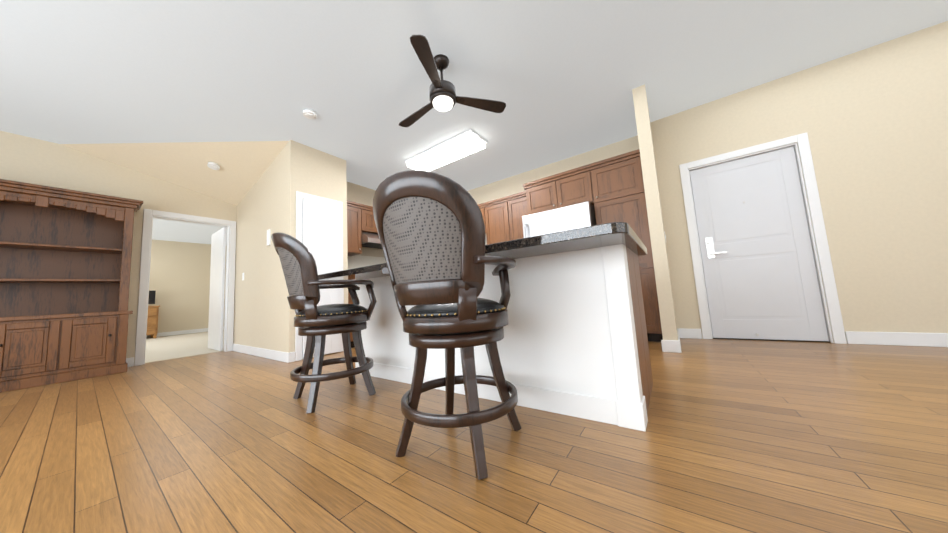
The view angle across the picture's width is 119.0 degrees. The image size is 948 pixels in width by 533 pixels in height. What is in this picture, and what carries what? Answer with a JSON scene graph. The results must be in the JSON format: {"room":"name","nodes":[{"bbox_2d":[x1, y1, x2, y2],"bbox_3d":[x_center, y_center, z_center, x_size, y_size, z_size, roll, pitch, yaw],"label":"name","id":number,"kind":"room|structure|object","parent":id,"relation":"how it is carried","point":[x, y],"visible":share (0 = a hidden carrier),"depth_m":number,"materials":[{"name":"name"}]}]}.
{"room":"living room","nodes":[
{"label":"living room","id":0,"kind":"room"},
{"bbox_2d":[145,330,223,362],"bbox_3d":[-7.101,1.689,5.447,6.140,0.104,5.400,-7,-7,35],"label":"floor","id":1,"kind":"structure","parent":0,"point":[161,348],"depth_m":5.36,"materials":[{"name":"beige carpet"}]},
{"bbox_2d":[146,305,159,338],"bbox_3d":[-9.158,1.487,7.117,0.605,0.871,1.460,-7,-7,35],"label":"dresser","id":2,"kind":"object","parent":1,"relation":"on","point":[152,322],"visible":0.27,"depth_m":7.46,"materials":[{"name":"brown wood"}]},
{"bbox_2d":[148,290,155,303],"bbox_3d":[-9.018,0.867,7.538,0.160,0.423,0.540,-7,-7,35],"label":"television","id":3,"kind":"object","parent":2,"relation":"on","point":[152,295],"visible":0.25,"depth_m":7.70,"materials":[{"name":"black glass"}]},
{"bbox_2d":[0,338,947,532],"bbox_3d":[-0.046,0.862,1.321,10.230,0.100,7.400,-7,-7,35],"label":"floor","id":4,"kind":"structure","parent":0,"point":[751,436],"depth_m":1.18,"materials":[{"name":"brown wood"}]},
{"bbox_2d":[0,179,142,392],"bbox_3d":[-4.738,0.191,3.011,0.506,2.120,1.410,-7,-7,35],"label":"bookcase","id":5,"kind":"object","parent":4,"relation":"on","point":[65,262],"visible":1,"depth_m":3.16,"materials":[{"name":"brown wood"}]},
{"bbox_2d":[271,232,376,412],"bbox_3d":[-1.072,0.363,2.034,0.632,1.164,0.667,-7,-7,35],"label":"bar stool","id":6,"kind":"object","parent":4,"relation":"on","point":[314,323],"visible":1,"depth_m":1.86,"materials":[{"name":"brown wood"}]},
{"bbox_2d":[348,291,353,347],"bbox_3d":[-1.933,0.783,4.355,0.620,0.881,0.456,-7,-7,35],"label":"base cabinet","id":7,"kind":"object","parent":4,"relation":"on","point":[349,297],"depth_m":4.05,"materials":[{"name":"brown wood"}]},
{"bbox_2d":[373,170,520,479],"bbox_3d":[-0.117,0.234,1.305,0.633,1.164,0.659,-7,-7,35],"label":"bar stool","id":8,"kind":"object","parent":4,"relation":"on","point":[430,226],"visible":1,"depth_m":1.11,"materials":[{"name":"brown wood"}]},
{"bbox_2d":[355,242,652,431],"bbox_3d":[0.034,0.462,2.312,2.348,0.880,0.786,-7,-7,35],"label":"kitchen island","id":9,"kind":"object","parent":4,"relation":"on","point":[573,342],"depth_m":1.55,"materials":[{"name":"paint"}]},
{"bbox_2d":[318,222,646,279],"bbox_3d":[-0.096,-0.001,2.212,2.450,0.045,1.110,-7,-7,35],"label":"island countertop","id":10,"kind":"structure","parent":9,"relation":"on","point":[615,233],"depth_m":1.33,"materials":[{"name":"black stone"}]},
{"bbox_2d":[522,201,595,237],"bbox_3d":[1.326,0.115,3.965,0.917,1.745,0.949,-7,-7,35],"label":"refrigerator","id":11,"kind":"object","parent":4,"relation":"on","point":[576,216],"visible":0.12,"depth_m":3.69,"materials":[{"name":"white metal"}]},
{"bbox_2d":[587,150,662,341],"bbox_3d":[2.028,-0.210,3.688,0.580,2.256,0.635,-7,-7,35],"label":"tall cabinet","id":12,"kind":"object","parent":4,"relation":"on","point":[611,190],"depth_m":3.42,"materials":[{"name":"brown wood"}]},
{"bbox_2d":[0,21,947,362],"bbox_3d":[-2.622,-0.245,3.229,16.370,2.780,7.410,-7,-7,35],"label":"wall","id":13,"kind":"structure","parent":0,"point":[872,121],"depth_m":3.15,"materials":[{"name":"paint"}]},
{"bbox_2d":[134,209,235,365],"bbox_3d":[-4.278,0.281,4.214,0.138,2.125,1.008,-7,-7,35],"label":"door frame","id":14,"kind":"structure","parent":13,"relation":"attached to","point":[140,348],"depth_m":4.04,"materials":[{"name":"white wood"}]},
{"bbox_2d":[208,227,225,350],"bbox_3d":[-4.395,0.389,4.811,0.740,2.018,0.095,-7,-7,35],"label":"bedroom door","id":15,"kind":"structure","parent":13,"relation":"in","point":[216,294],"depth_m":4.71,"materials":[{"name":"white paint"}]},
{"bbox_2d":[267,229,270,245],"bbox_3d":[-2.780,-0.397,3.799,0.112,0.223,0.019,-7,-7,35],"label":"switch plate","id":16,"kind":"object","parent":13,"relation":"attached to","point":[268,237],"depth_m":3.80,"materials":[{"name":"white plastic"}]},
{"bbox_2d":[295,191,343,360],"bbox_3d":[-2.029,0.102,3.702,0.018,2.115,0.610,-7,-7,35],"label":"door frame","id":17,"kind":"structure","parent":13,"relation":"attached to","point":[299,195],"depth_m":3.70,"materials":[{"name":"white wood"}]},
{"bbox_2d":[302,199,339,358],"bbox_3d":[-1.998,0.134,3.679,0.079,2.018,0.452,-7,-7,35],"label":"closet door","id":18,"kind":"structure","parent":13,"relation":"in","point":[320,231],"depth_m":3.72,"materials":[{"name":"white paint"}]},
{"bbox_2d":[347,201,362,256],"bbox_3d":[-2.146,-0.604,4.583,0.335,0.806,0.450,-7,-7,35],"label":"upper cabinet","id":19,"kind":"object","parent":13,"relation":"attached to","point":[354,212],"depth_m":4.57,"materials":[{"name":"brown wood"}]},
{"bbox_2d":[363,205,377,233],"bbox_3d":[-1.893,-0.779,4.974,0.335,0.410,0.462,-7,-7,35],"label":"upper cabinet","id":20,"kind":"object","parent":13,"relation":"attached to","point":[369,225],"depth_m":4.81,"materials":[{"name":"brown wood"}]},
{"bbox_2d":[361,231,381,248],"bbox_3d":[-1.715,-0.465,5.029,0.495,0.210,0.780,-7,-7,35],"label":"range hood","id":21,"kind":"object","parent":20,"relation":"attached to","point":[370,240],"visible":0.35,"depth_m":4.72,"materials":[{"name":"silver metal"}]},
{"bbox_2d":[478,205,482,215],"bbox_3d":[-0.100,-0.837,5.427,0.970,0.415,0.335,-7,-7,35],"label":"upper cabinet","id":22,"kind":"object","parent":13,"relation":"attached to","point":[480,206],"depth_m":5.06,"materials":[{"name":"brown wood"}]},
{"bbox_2d":[483,201,506,244],"bbox_3d":[0.523,-0.723,4.976,0.537,0.806,0.335,-7,-7,35],"label":"upper cabinet","id":23,"kind":"object","parent":13,"relation":"attached to","point":[493,211],"depth_m":4.90,"materials":[{"name":"brown wood"}]},
{"bbox_2d":[503,193,526,240],"bbox_3d":[0.851,-0.765,4.745,0.537,0.806,0.335,-7,-7,35],"label":"upper cabinet","id":24,"kind":"object","parent":13,"relation":"attached to","point":[514,209],"depth_m":4.68,"materials":[{"name":"brown wood"}]},
{"bbox_2d":[126,326,947,366],"bbox_3d":[-2.671,1.068,2.918,16.130,0.115,6.730,-7,-7,35],"label":"baseboard","id":25,"kind":"structure","parent":13,"relation":"attached to","point":[907,339],"depth_m":2.64,"materials":[{"name":"white wood"}]},
{"bbox_2d":[523,177,550,214],"bbox_3d":[1.191,-0.998,4.331,0.536,0.465,0.635,-7,-7,35],"label":"upper cabinet","id":26,"kind":"object","parent":13,"relation":"attached to","point":[537,195],"depth_m":4.12,"materials":[{"name":"brown wood"}]},
{"bbox_2d":[551,169,590,209],"bbox_3d":[1.549,-1.045,4.078,0.606,0.465,0.635,-7,-7,35],"label":"upper cabinet","id":27,"kind":"object","parent":13,"relation":"attached to","point":[567,189],"depth_m":3.84,"materials":[{"name":"brown wood"}]},
{"bbox_2d":[689,146,829,342],"bbox_3d":[3.064,-0.214,3.082,0.870,2.019,0.110,-7,-7,35],"label":"entry door","id":28,"kind":"structure","parent":13,"relation":"in","point":[759,271],"depth_m":3.05,"materials":[{"name":"paint"},{"name":"satin nickel"}]},
{"bbox_2d":[679,132,846,343],"bbox_3d":[3.069,-0.260,3.099,1.060,2.115,0.138,-7,-7,35],"label":"door frame","id":29,"kind":"structure","parent":13,"relation":"attached to","point":[831,299],"depth_m":2.86,"materials":[{"name":"white wood"}]},
{"bbox_2d":[0,0,947,244],"bbox_3d":[-2.710,-1.686,3.369,16.370,0.120,7.400,-7,-7,35],"label":"ceiling","id":30,"kind":"structure","parent":0,"point":[561,79],"depth_m":2.56,"materials":[{"name":"paint"}]},
{"bbox_2d":[207,162,219,169],"bbox_3d":[-3.603,-1.389,3.864,0.130,0.077,0.134,-4,-6,2],"label":"smoke detector","id":31,"kind":"object","parent":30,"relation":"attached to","point":[212,165],"depth_m":3.84,"materials":[{"name":"white plastic"}]},
{"bbox_2d":[303,109,315,118],"bbox_3d":[-1.817,-1.680,3.089,0.129,0.050,0.129,-7,-7,29],"label":"smoke detector","id":32,"kind":"object","parent":30,"relation":"attached to","point":[309,113],"depth_m":3.06,"materials":[{"name":"white plastic"}]},
{"bbox_2d":[405,129,486,170],"bbox_3d":[-0.435,-1.638,4.080,1.260,0.099,0.400,-7,-7,35],"label":"kitchen ceiling light","id":33,"kind":"object","parent":30,"relation":"attached to","point":[464,144],"visible":0.94,"depth_m":3.95,"materials":[{"name":"white plastic"}]},
{"bbox_2d":[399,35,505,126],"bbox_3d":[-0.391,-1.645,2.544,0.996,0.516,1.084,-7,-7,35],"label":"ceiling fan","id":34,"kind":"object","parent":30,"relation":"hanging from","point":[443,97],"visible":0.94,"depth_m":2.44,"materials":[{"name":"brown wood"}]}
]}

